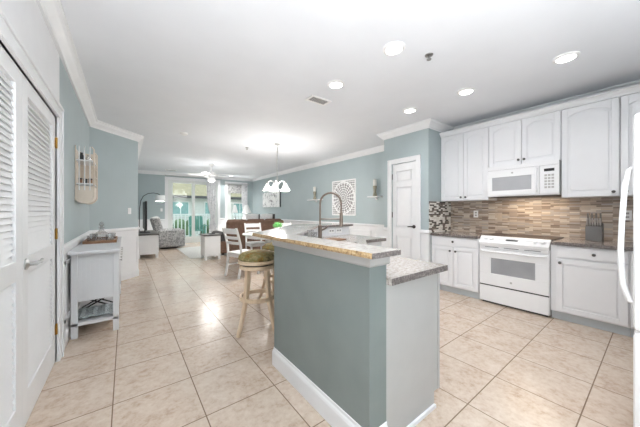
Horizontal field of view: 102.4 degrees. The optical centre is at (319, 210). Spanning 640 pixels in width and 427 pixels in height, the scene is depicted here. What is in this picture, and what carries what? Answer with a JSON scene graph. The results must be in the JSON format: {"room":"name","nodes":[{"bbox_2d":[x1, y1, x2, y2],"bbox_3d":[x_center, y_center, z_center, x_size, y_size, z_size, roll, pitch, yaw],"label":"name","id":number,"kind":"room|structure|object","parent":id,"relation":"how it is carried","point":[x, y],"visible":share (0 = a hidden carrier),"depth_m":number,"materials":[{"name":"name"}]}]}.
{"room":"kitchen","nodes":[
{"label":"kitchen","id":0,"kind":"room"},
{"bbox_2d":[0,0,58,361],"bbox_3d":[-1.320,-0.100,0.237,0.900,2.740,4.370,0,0,-37],"label":"wall","id":1,"kind":"structure","parent":0,"point":[26,17],"depth_m":1.73,"materials":[{"name":"white paint"}]},
{"bbox_2d":[0,44,21,426],"bbox_3d":[-1.447,0.237,1.107,0.039,2.046,0.865,0,0,-37],"label":"door","id":2,"kind":"structure","parent":1,"relation":"in","point":[10,74],"depth_m":1.34,"materials":[{"name":"white paint"}]},
{"bbox_2d":[0,4,63,361],"bbox_3d":[-1.730,0.190,1.437,0.172,2.160,1.940,0,0,-37],"label":"door frame","id":3,"kind":"structure","parent":1,"relation":"attached to","point":[9,37],"depth_m":2.16,"materials":[{"name":"white paint"}]},
{"bbox_2d":[22,74,57,426],"bbox_3d":[-1.949,0.237,1.821,0.099,2.046,0.873,0,0,-37],"label":"door","id":4,"kind":"structure","parent":1,"relation":"in","point":[39,141],"depth_m":1.74,"materials":[{"name":"white paint"}]},
{"bbox_2d":[59,56,137,243],"bbox_3d":[-4.406,-0.100,5.749,0.726,2.740,8.218,0,0,-31],"label":"wall","id":5,"kind":"structure","parent":0,"point":[117,155],"depth_m":4.29,"materials":[{"name":"teal paint"}]},
{"bbox_2d":[75,145,97,204],"bbox_3d":[-2.845,-0.418,3.139,0.180,0.672,0.416,0,0,-37],"label":"wall rack","id":6,"kind":"object","parent":5,"relation":"attached to","point":[85,193],"visible":0.94,"depth_m":3.01,"materials":[{"name":"beige paint"}]},
{"bbox_2d":[76,159,96,165],"bbox_3d":[-2.844,-0.587,3.140,0.153,0.014,0.392,0,0,-37],"label":"shelf","id":7,"kind":"object","parent":6,"relation":"attached to","point":[87,162],"depth_m":3.02,"materials":[{"name":"white paint"}]},
{"bbox_2d":[76,183,96,186],"bbox_3d":[-2.844,-0.317,3.140,0.153,0.014,0.392,0,0,-37],"label":"shelf","id":8,"kind":"object","parent":6,"relation":"attached to","point":[77,184],"depth_m":3.01,"materials":[{"name":"white paint"}]},
{"bbox_2d":[64,268,138,349],"bbox_3d":[-2.422,1.202,6.706,5.140,0.135,9.079,0,0,-37],"label":"baseboard","id":9,"kind":"structure","parent":5,"relation":"attached to","point":[134,273],"depth_m":4.68,"materials":[{"name":"white paint"}]},
{"bbox_2d":[64,181,431,251],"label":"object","id":10,"kind":"structure","parent":5,"relation":"in","point":[229,202],"depth_m":6.25,"materials":[{"name":"white paint"}]},
{"bbox_2d":[228,184,241,193],"bbox_3d":[-3.707,-0.975,11.425,0.760,0.390,0.030,0,0,-37],"label":"roman shade","id":11,"kind":"object","parent":10,"relation":"attached to","point":[232,188],"visible":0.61,"depth_m":11.36,"materials":[{"name":"grey fabric"}]},
{"bbox_2d":[36,0,639,181],"bbox_3d":[-1.376,-1.413,5.321,5.140,0.115,12.550,0,0,-37],"label":"trim","id":12,"kind":"structure","parent":5,"relation":"attached to","point":[52,11],"depth_m":3.61,"materials":[{"name":"white paint"}]},
{"bbox_2d":[138,173,252,219],"bbox_3d":[-4.941,-0.100,10.586,4.780,2.740,0.150,0,0,-37],"label":"wall","id":13,"kind":"structure","parent":0,"point":[147,183],"depth_m":9.61,"materials":[{"name":"teal paint"}]},
{"bbox_2d":[168,180,216,242],"bbox_3d":[-5.115,0.035,10.435,1.820,2.470,0.142,0,0,-37],"label":"door","id":14,"kind":"structure","parent":13,"relation":"in","point":[193,238],"depth_m":10.33,"materials":[{"name":"white plastic"}]},
{"bbox_2d":[165,176,219,230],"bbox_3d":[-5.073,-0.020,10.380,2.040,2.580,0.020,0,0,-37],"label":"door frame","id":15,"kind":"structure","parent":13,"relation":"attached to","point":[166,178],"depth_m":10.23,"materials":[{"name":"white paint"}]},
{"bbox_3d":[-5.034,-1.350,10.352,2.092,0.044,0.112,0,0,-37],"label":"curtain rod","id":16,"kind":"object","parent":13,"relation":"attached to","visible":0},
{"bbox_2d":[206,179,216,232],"bbox_3d":[-4.489,-0.155,10.717,0.459,2.351,0.066,0,0,-37],"label":"curtain","id":17,"kind":"object","parent":16,"relation":"hanging from","point":[211,186],"visible":0.74,"depth_m":10.70,"materials":[{"name":"white fabric"}]},
{"bbox_3d":[-3.673,-1.190,11.380,1.102,0.044,0.112,0,0,-37],"label":"curtain rod","id":18,"kind":"object","parent":13,"relation":"attached to","visible":0},
{"bbox_2d":[242,185,246,218],"bbox_3d":[-3.388,-0.310,11.550,0.260,1.721,0.066,0,0,-37],"label":"curtain","id":19,"kind":"object","parent":18,"relation":"hanging from","point":[244,187],"visible":0.69,"depth_m":11.52,"materials":[{"name":"white fabric"}]},
{"bbox_2d":[25,242,632,426],"bbox_3d":[-1.441,1.320,5.366,5.490,0.100,12.700,0,0,-37],"label":"floor","id":20,"kind":"structure","parent":0,"point":[175,357],"depth_m":2.10,"materials":[{"name":"beige tile"}]},
{"bbox_2d":[67,236,122,339],"bbox_3d":[-2.764,0.834,3.263,0.420,0.872,1.660,0,0,-37],"label":"console table","id":21,"kind":"object","parent":20,"relation":"on","point":[95,268],"visible":0.94,"depth_m":2.67,"materials":[{"name":"white paint"}]},
{"bbox_2d":[78,303,112,319],"bbox_3d":[-2.408,1.087,2.793,0.325,0.070,0.240,0,0,-37],"label":"basket","id":22,"kind":"object","parent":21,"relation":"on","point":[83,312],"visible":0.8,"depth_m":2.77,"materials":[{"name":"grey wicker"}]},
{"bbox_2d":[72,284,120,326],"bbox_3d":[-2.773,1.136,3.263,0.370,0.028,1.550,0,0,-37],"label":"shelf","id":23,"kind":"object","parent":21,"relation":"attached to","point":[104,317],"depth_m":2.74,"materials":[{"name":"white paint"}]},
{"bbox_2d":[82,298,112,307],"bbox_3d":[-2.595,1.036,3.003,0.298,0.170,0.200,0,0,-37],"label":"wire rack","id":24,"kind":"object","parent":21,"relation":"on","point":[95,300],"visible":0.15,"depth_m":2.97,"materials":[{"name":"black metal"}]},
{"bbox_2d":[82,236,117,243],"bbox_3d":[-2.882,0.382,3.400,0.320,0.033,0.600,0,0,-37],"label":"serving tray","id":25,"kind":"object","parent":21,"relation":"on","point":[112,239],"visible":1,"depth_m":3.40,"materials":[{"name":"brown wood"}]},
{"bbox_2d":[138,230,158,258],"bbox_3d":[-5.103,0.945,7.562,0.505,0.650,1.680,0,0,-37],"label":"tv stand","id":26,"kind":"object","parent":20,"relation":"on","point":[148,242],"visible":0.88,"depth_m":6.93,"materials":[{"name":"white wood"}]},
{"bbox_2d":[139,201,149,232],"bbox_3d":[-5.118,0.174,7.520,0.240,0.889,1.330,0,0,-37],"label":"television","id":27,"kind":"object","parent":26,"relation":"on","point":[145,202],"visible":1,"depth_m":7.27,"materials":[{"name":"black plastic"}]},
{"bbox_2d":[139,193,164,230],"bbox_3d":[-5.649,0.327,8.579,0.850,1.886,0.300,0,0,-37],"label":"floor lamp","id":28,"kind":"object","parent":20,"relation":"on","point":[159,197],"visible":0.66,"depth_m":8.61,"materials":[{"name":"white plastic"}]},
{"bbox_2d":[150,216,184,248],"bbox_3d":[-5.283,0.729,8.918,0.996,1.082,0.960,0,0,-37],"label":"recliner","id":29,"kind":"object","parent":20,"relation":"on","point":[169,238],"visible":0.8,"depth_m":8.55,"materials":[{"name":"grey fabric"}]},
{"bbox_2d":[177,246,226,258],"bbox_3d":[-3.031,1.264,8.639,2.820,0.012,2.360,0,0,-37],"label":"area rug","id":30,"kind":"object","parent":20,"relation":"on","point":[191,252],"visible":0.36,"depth_m":7.81,"materials":[{"name":"white carpet"}]},
{"bbox_2d":[212,219,283,254],"bbox_3d":[-2.195,0.754,8.312,2.280,1.007,0.930,0,0,-37],"label":"sofa","id":31,"kind":"object","parent":30,"relation":"on","point":[266,224],"visible":0.3,"depth_m":7.66,"materials":[{"name":"brown fabric"}]},
{"bbox_2d":[227,219,245,220],"bbox_3d":[-2.504,0.500,7.734,0.590,0.499,0.197,0,0,-37],"label":"cushion","id":32,"kind":"object","parent":31,"relation":"on","point":[229,219],"depth_m":7.67,"materials":[{"name":"white fabric"}]},
{"bbox_2d":[245,214,258,219],"bbox_3d":[-2.202,0.415,8.288,0.460,0.660,0.182,0,0,-37],"label":"throw pillow","id":33,"kind":"object","parent":31,"relation":"on","point":[247,216],"visible":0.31,"depth_m":8.21,"materials":[{"name":"white fabric"}]},
{"bbox_2d":[260,214,272,219],"bbox_3d":[-1.803,0.415,8.590,0.460,0.660,0.182,0,0,-37],"label":"throw pillow","id":34,"kind":"object","parent":31,"relation":"on","point":[262,216],"visible":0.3,"depth_m":8.50,"materials":[{"name":"white fabric"}]},
{"bbox_2d":[199,233,221,260],"bbox_3d":[-2.929,0.943,6.886,0.450,0.655,0.520,0,0,-37],"label":"end table","id":35,"kind":"object","parent":20,"relation":"on","point":[210,243],"visible":0.99,"depth_m":6.71,"materials":[{"name":"white wood"}]},
{"bbox_2d":[222,227,259,278],"bbox_3d":[-1.562,0.795,5.099,0.489,0.950,0.567,0,0,36],"label":"dining chair","id":36,"kind":"object","parent":20,"relation":"on","point":[236,253],"visible":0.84,"depth_m":4.96,"materials":[{"name":"white paint"}]},
{"bbox_2d":[244,223,264,249],"bbox_3d":[-1.663,0.795,6.682,0.489,0.950,0.567,0,0,-34],"label":"dining chair","id":37,"kind":"object","parent":20,"relation":"on","point":[260,243],"visible":0.58,"depth_m":6.75,"materials":[{"name":"white paint"}]},
{"bbox_2d":[236,249,273,337],"bbox_3d":[-0.680,0.848,2.808,0.416,0.845,0.416,0,0,-12],"label":"bar stool","id":38,"kind":"object","parent":20,"relation":"on","point":[256,259],"visible":0.89,"depth_m":2.66,"materials":[{"name":"brown wood"}]},
{"bbox_2d":[238,249,273,261],"bbox_3d":[-0.680,0.472,2.808,0.406,0.095,0.406,0,0,-37],"label":"cushion","id":39,"kind":"object","parent":38,"relation":"on","point":[256,255],"depth_m":2.67,"materials":[{"name":"fabric"}]},
{"bbox_2d":[242,231,271,243],"bbox_3d":[-1.181,0.888,5.976,1.200,0.756,1.200,0,0,-37],"label":"dining table","id":40,"kind":"object","parent":20,"relation":"on","point":[248,234],"visible":0.17,"depth_m":5.59,"materials":[{"name":"white paint"}]},
{"bbox_2d":[273,222,282,227],"bbox_3d":[-0.967,0.373,5.902,0.232,0.273,0.282,0,0,-16],"label":"potted plant","id":41,"kind":"object","parent":40,"relation":"on","point":[276,225],"visible":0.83,"depth_m":5.87,"materials":[{"name":"green plant"}]},
{"bbox_2d":[258,242,273,306],"bbox_3d":[-0.587,0.848,3.530,0.416,0.845,0.416,0,0,-41],"label":"bar stool","id":42,"kind":"object","parent":20,"relation":"on","point":[268,246],"visible":0.12,"depth_m":3.38,"materials":[{"name":"brown wood"}]},
{"bbox_2d":[262,242,273,250],"bbox_3d":[-0.587,0.472,3.530,0.406,0.095,0.406,0,0,24],"label":"cushion","id":43,"kind":"object","parent":42,"relation":"on","point":[268,246],"depth_m":3.38,"materials":[{"name":"beige fabric"}]},
{"bbox_2d":[272,226,439,426],"bbox_3d":[0.207,0.750,2.664,1.195,1.041,2.767,0,0,1],"label":"kitchen island","id":44,"kind":"object","parent":20,"relation":"on","point":[362,350],"visible":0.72,"depth_m":1.53,"materials":[{"name":"teal paint"}]},
{"bbox_2d":[252,223,400,258],"bbox_3d":[-0.068,0.214,2.749,1.071,0.028,3.060,0,0,2],"label":"countertop","id":45,"kind":"structure","parent":44,"relation":"on","point":[291,234],"depth_m":1.68,"materials":[{"name":"stone"}]},
{"bbox_2d":[328,228,334,232],"bbox_3d":[0.167,0.285,3.710,0.115,0.070,0.008,0,0,-37],"label":"power outlet","id":46,"kind":"object","parent":44,"relation":"attached to","point":[330,230],"visible":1,"depth_m":3.71,"materials":[{"name":"white plastic"}]},
{"bbox_2d":[336,228,341,232],"bbox_3d":[0.279,0.285,3.795,0.115,0.070,0.008,0,0,-37],"label":"power outlet","id":47,"kind":"object","parent":44,"relation":"attached to","point":[338,230],"visible":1,"depth_m":3.79,"materials":[{"name":"white plastic"}]},
{"bbox_2d":[316,234,447,285],"bbox_3d":[0.313,0.375,2.647,1.092,0.038,2.585,0,0,1],"label":"countertop","id":48,"kind":"structure","parent":44,"relation":"on","point":[399,270],"depth_m":1.65,"materials":[{"name":"stone"}]},
{"bbox_2d":[318,192,342,237],"bbox_3d":[0.111,0.075,2.772,0.280,0.562,0.076,0,0,6],"label":"faucet","id":49,"kind":"object","parent":48,"relation":"on","point":[340,218],"visible":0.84,"depth_m":2.76,"materials":[{"name":"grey metal"}]},
{"bbox_2d":[323,237,345,240],"bbox_3d":[0.141,0.349,3.164,0.300,0.012,0.220,0,0,-42],"label":"cutting board","id":50,"kind":"object","parent":48,"relation":"on","point":[333,238],"visible":0.54,"depth_m":3.22,"materials":[{"name":"brown wood"}]},
{"bbox_2d":[432,235,479,298],"bbox_3d":[2.289,0.833,4.133,0.696,0.874,0.714,0,0,-37],"label":"base cabinet","id":51,"kind":"object","parent":20,"relation":"on","point":[461,255],"visible":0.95,"depth_m":3.88,"materials":[{"name":"white paint"}]},
{"bbox_2d":[430,231,491,238],"bbox_3d":[2.293,0.375,4.138,0.688,0.038,0.713,0,0,-37],"label":"countertop","id":52,"kind":"structure","parent":51,"relation":"on","point":[475,235],"depth_m":4.06,"materials":[{"name":"stone"}]},
{"bbox_2d":[479,233,563,316],"bbox_3d":[2.724,0.806,3.523,0.738,0.927,0.782,0,0,-37],"label":"range","id":53,"kind":"object","parent":20,"relation":"on","point":[515,269],"visible":0.99,"depth_m":3.30,"materials":[{"name":"white metal"}]},
{"bbox_2d":[484,233,563,240],"bbox_3d":[2.782,0.349,3.567,0.591,0.010,0.782,0,0,-37],"label":"cooktop","id":54,"kind":"object","parent":53,"relation":"in","point":[502,235],"depth_m":3.47,"materials":[{"name":"white ceramic"}]},
{"bbox_2d":[551,245,629,336],"bbox_3d":[3.153,0.833,2.990,0.696,0.874,0.600,0,0,-37],"label":"base cabinet","id":55,"kind":"object","parent":20,"relation":"on","point":[586,290],"visible":0.94,"depth_m":2.78,"materials":[{"name":"white paint"}]},
{"bbox_2d":[617,112,639,426],"bbox_3d":[2.180,0.385,1.284,0.913,1.770,0.861,0,0,-37],"label":"refrigerator","id":56,"kind":"object","parent":20,"relation":"on","point":[635,168],"visible":1,"depth_m":1.31,"materials":[{"name":"white metal"}]},
{"bbox_2d":[630,251,634,336],"bbox_3d":[3.571,0.833,2.437,0.696,0.874,0.783,0,0,-37],"label":"base cabinet","id":57,"kind":"object","parent":20,"relation":"on","point":[631,252],"visible":0.36,"depth_m":2.55,"materials":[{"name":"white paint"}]},
{"bbox_2d":[551,238,632,250],"bbox_3d":[3.397,0.375,2.677,0.688,0.038,1.375,0,0,-37],"label":"countertop","id":58,"kind":"structure","parent":57,"relation":"on","point":[606,244],"depth_m":2.85,"materials":[{"name":"stone"}]},
{"bbox_2d":[585,222,603,241],"bbox_3d":[3.268,0.246,3.065,0.159,0.220,0.140,0,0,-37],"label":"knife block","id":59,"kind":"object","parent":58,"relation":"on","point":[592,233],"visible":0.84,"depth_m":3.02,"materials":[{"name":"black wood"}]},
{"bbox_3d":[-3.310,0.925,10.973,1.050,0.690,0.500,0,0,-37],"label":"end table","id":60,"kind":"object","parent":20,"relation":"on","visible":0},
{"bbox_2d":[232,205,237,212],"bbox_3d":[-3.561,0.160,10.783,0.254,0.840,0.254,0,0,-37],"label":"table lamp","id":61,"kind":"object","parent":60,"relation":"on","point":[234,210],"visible":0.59,"depth_m":10.71,"materials":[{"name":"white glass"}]},
{"bbox_2d":[242,205,250,213],"bbox_3d":[-3.162,0.160,11.085,0.410,0.840,0.410,0,0,-37],"label":"table lamp","id":62,"kind":"object","parent":60,"relation":"on","point":[246,209],"visible":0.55,"depth_m":10.97,"materials":[{"name":"white fabric"}]},
{"bbox_2d":[61,0,639,178],"bbox_3d":[-1.441,-1.520,5.366,5.490,0.100,12.700,0,0,-37],"label":"ceiling","id":63,"kind":"structure","parent":0,"point":[232,76],"depth_m":2.60,"materials":[{"name":"paint"}]},
{"bbox_2d":[188,164,229,181],"bbox_3d":[-3.439,-1.185,8.109,1.286,0.570,1.237,0,0,-37],"label":"ceiling fan","id":64,"kind":"object","parent":63,"relation":"hanging from","point":[210,176],"visible":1,"depth_m":7.99,"materials":[{"name":"white plastic"}]},
{"bbox_2d":[263,143,289,191],"bbox_3d":[-0.942,-0.958,5.672,0.602,1.024,0.595,0,0,-37],"label":"chandelier","id":65,"kind":"object","parent":63,"relation":"hanging from","point":[274,188],"visible":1,"depth_m":5.59,"materials":[{"name":"white glass"}]},
{"bbox_2d":[305,95,331,105],"bbox_3d":[-0.021,-1.464,3.412,0.320,0.013,0.170,0,0,-37],"label":"ceiling vent","id":66,"kind":"object","parent":63,"relation":"in","point":[315,99],"visible":1,"depth_m":3.40,"materials":[{"name":"white plastic"}]},
{"bbox_2d":[328,80,343,88],"bbox_3d":[0.185,-1.460,2.981,0.196,0.020,0.196,0,0,-37],"label":"recessed light","id":67,"kind":"object","parent":63,"relation":"in","point":[335,84],"visible":1,"depth_m":2.97,"materials":[{"name":"white plastic"}]},
{"bbox_2d":[383,41,404,54],"bbox_3d":[0.667,-1.460,2.323,0.196,0.020,0.196,0,0,-37],"label":"recessed light","id":68,"kind":"object","parent":63,"relation":"in","point":[394,47],"visible":1,"depth_m":2.31,"materials":[{"name":"white plastic"}]},
{"bbox_2d":[403,107,416,112],"bbox_3d":[1.310,-1.460,3.748,0.196,0.020,0.196,0,0,-37],"label":"recessed light","id":69,"kind":"object","parent":63,"relation":"in","point":[411,109],"visible":1,"depth_m":3.73,"materials":[{"name":"white plastic"}]},
{"bbox_2d":[425,53,432,60],"bbox_3d":[1.028,-1.448,2.427,0.076,0.045,0.076,0,0,-37],"label":"sprinkler","id":70,"kind":"object","parent":63,"relation":"attached to","point":[428,55],"visible":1,"depth_m":2.42,"materials":[{"name":"metal"}]},
{"bbox_2d":[457,87,474,94],"bbox_3d":[1.788,-1.460,3.155,0.196,0.020,0.196,0,0,-37],"label":"recessed light","id":71,"kind":"object","parent":63,"relation":"in","point":[465,91],"visible":1,"depth_m":3.13,"materials":[{"name":"white plastic"}]},
{"bbox_2d":[552,51,580,63],"bbox_3d":[2.349,-1.460,2.458,0.196,0.020,0.196,0,0,-37],"label":"recessed light","id":72,"kind":"object","parent":63,"relation":"in","point":[568,56],"visible":1,"depth_m":2.45,"materials":[{"name":"white plastic"}]},
{"bbox_2d":[253,110,561,224],"bbox_3d":[0.734,-0.100,6.916,0.150,2.740,12.550,0,0,-37],"label":"wall","id":73,"kind":"structure","parent":0,"point":[295,205],"depth_m":7.47,"materials":[{"name":"teal paint"}]},
{"bbox_2d":[64,224,383,322],"bbox_3d":[-2.603,0.750,6.945,5.124,0.560,7.620,0,0,-37],"label":"trim","id":74,"kind":"structure","parent":73,"relation":"attached to","point":[68,260],"depth_m":2.59,"materials":[{"name":"white paint"}]},
{"bbox_2d":[64,220,430,332],"bbox_3d":[-2.425,0.770,6.709,5.140,0.800,9.071,0,0,-37],"label":"wainscot","id":75,"kind":"structure","parent":73,"relation":"attached to","point":[129,254],"depth_m":4.77,"materials":[{"name":"white paint"}]},
{"bbox_2d":[263,191,280,206],"bbox_3d":[-1.955,-0.455,10.305,0.054,0.610,1.500,0,0,-37],"label":"wall art","id":76,"kind":"object","parent":73,"relation":"attached to","point":[270,199],"visible":1,"depth_m":10.15,"materials":[{"name":"white"}]},
{"bbox_2d":[332,178,355,215],"bbox_3d":[0.629,-0.355,6.912,0.022,0.950,0.930,0,0,-37],"label":"wall art","id":77,"kind":"object","parent":73,"relation":"attached to","point":[346,189],"visible":1,"depth_m":6.83},
{"bbox_2d":[367,196,382,199],"bbox_3d":[1.271,-0.300,5.949,0.160,0.080,0.340,0,0,-37],"label":"wall shelf","id":78,"kind":"object","parent":73,"relation":"attached to","point":[375,197],"visible":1,"depth_m":5.95,"materials":[{"name":"white paint"}]},
{"bbox_2d":[373,186,376,195],"bbox_3d":[1.267,-0.460,5.946,0.110,0.240,0.108,0,0,-37],"label":"candle holder","id":79,"kind":"object","parent":78,"relation":"on","point":[374,187],"visible":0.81,"depth_m":5.91,"materials":[{"name":"glass"}]},
{"bbox_2d":[441,127,496,201],"bbox_3d":[2.421,-0.713,4.234,0.367,1.095,0.733,0,0,-37],"label":"upper cabinet","id":80,"kind":"object","parent":73,"relation":"attached to","point":[464,156],"visible":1,"depth_m":4.11,"materials":[{"name":"white paint"}]},
{"bbox_2d":[439,84,639,137],"bbox_3d":[2.938,-1.295,3.276,0.065,0.070,2.885,0,0,-37],"label":"crown molding","id":81,"kind":"structure","parent":80,"relation":"on","point":[632,89],"depth_m":3.26,"materials":[{"name":"white paint"}]},
{"bbox_2d":[489,110,561,167],"bbox_3d":[2.884,-0.950,3.620,0.367,0.620,0.796,0,0,-37],"label":"upper cabinet","id":82,"kind":"object","parent":73,"relation":"attached to","point":[536,138],"visible":0.95,"depth_m":3.48,"materials":[{"name":"white paint"}]},
{"bbox_2d":[488,160,561,197],"bbox_3d":[2.855,-0.417,3.599,0.440,0.438,0.786,0,0,-37],"label":"microwave","id":83,"kind":"object","parent":82,"relation":"attached to","point":[544,178],"visible":0.98,"depth_m":3.44,"materials":[{"name":"white plastic"}]},
{"bbox_2d":[451,196,632,241],"bbox_3d":[3.221,0.070,3.490,0.012,0.600,2.886,0,0,-37],"label":"backsplash","id":84,"kind":"structure","parent":73,"relation":"attached to","point":[559,216],"depth_m":3.62,"materials":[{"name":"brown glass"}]},
{"bbox_2d":[562,97,620,198],"bbox_3d":[3.270,-0.713,3.110,0.367,1.095,0.476,0,0,-37],"label":"upper cabinet","id":85,"kind":"object","parent":73,"relation":"attached to","point":[590,132],"visible":0.99,"depth_m":3.01,"materials":[{"name":"white paint"}]},
{"bbox_2d":[625,210,631,219],"bbox_3d":[3.579,0.050,2.999,0.008,0.115,0.070,0,0,-37],"label":"power outlet","id":86,"kind":"object","parent":73,"relation":"attached to","point":[628,212],"visible":0.71,"depth_m":2.99,"materials":[{"name":"white plastic"}]},
{"bbox_2d":[620,92,639,196],"bbox_3d":[3.587,-0.713,2.690,0.367,1.095,0.568,0,0,-37],"label":"upper cabinet","id":87,"kind":"object","parent":73,"relation":"attached to","point":[629,104],"visible":0.53,"depth_m":2.78,"materials":[{"name":"white paint"}]},
{"bbox_2d":[384,128,443,261],"bbox_3d":[1.792,-0.100,4.786,0.730,2.740,0.903,0,0,-37],"label":"wall","id":88,"kind":"structure","parent":0,"point":[426,143],"depth_m":4.35,"materials":[{"name":"teal paint"}]},
{"bbox_2d":[392,161,415,258],"bbox_3d":[1.488,0.202,4.586,0.092,2.116,0.506,0,0,-37],"label":"door","id":89,"kind":"structure","parent":88,"relation":"in","point":[404,174],"depth_m":4.58,"materials":[{"name":"white paint"}]},
{"bbox_2d":[387,155,420,259],"bbox_3d":[1.478,0.163,4.573,0.028,2.215,0.675,0,0,-37],"label":"door frame","id":90,"kind":"structure","parent":88,"relation":"attached to","point":[417,158],"depth_m":4.42,"materials":[{"name":"white paint"}]},
{"bbox_2d":[429,201,450,231],"bbox_3d":[2.067,0.097,4.420,0.707,0.514,0.012,0,0,-37],"label":"backsplash","id":91,"kind":"structure","parent":88,"relation":"attached to","point":[439,212],"depth_m":4.39,"materials":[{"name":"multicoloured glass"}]},
{"bbox_3d":[-5.282,1.340,11.551,7.500,0.100,1.800,0,0,-37],"label":"floor","id":92,"kind":"structure","parent":0,"visible":0},
{"bbox_2d":[188,216,207,236],"bbox_3d":[-5.451,0.758,11.444,0.680,1.065,0.734,0,0,-37],"label":"balcony chair","id":93,"kind":"object","parent":92,"relation":"on","point":[200,228],"visible":0.73,"depth_m":11.63,"materials":[{"name":"green paint"}]},
{"bbox_2d":[173,213,241,236],"bbox_3d":[-5.761,0.680,12.185,7.520,1.220,0.110,0,0,-37],"label":"balcony railing","id":94,"kind":"object","parent":92,"relation":"on","point":[239,214],"visible":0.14,"depth_m":11.92,"materials":[{"name":"white plastic"}]},
{"label":"outside","id":95,"kind":"structure","parent":0,"visible":0},
{"bbox_3d":[-20.206,4.370,43.328,100.000,0.200,66.500,0,0,-37],"label":"ground","id":96,"kind":"structure","parent":95,"visible":0},
{"bbox_2d":[173,219,197,234],"bbox_3d":[-10.729,2.602,19.421,3.539,4.116,2.598,0,0,-37],"label":"shrub","id":97,"kind":"object","parent":96,"relation":"on","point":[183,221],"visible":0.04,"depth_m":18.93,"materials":[{"name":"green plant"}]},
{"bbox_2d":[198,219,208,234],"bbox_3d":[-8.245,2.463,21.421,3.425,3.867,2.481,0,0,-37],"label":"shrub","id":98,"kind":"object","parent":96,"relation":"on","point":[208,219],"visible":0.02,"depth_m":20.45,"materials":[{"name":"green plant"}]},
{"bbox_2d":[173,183,241,234],"bbox_3d":[-12.489,-0.830,33.115,50.000,10.200,14.100,0,0,-37],"label":"apartment building","id":99,"kind":"structure","parent":96,"relation":"on","point":[182,193],"depth_m":25.59,"materials":[{"name":"teal green painted siding"},{"name":"white trim"},{"name":"glass"}]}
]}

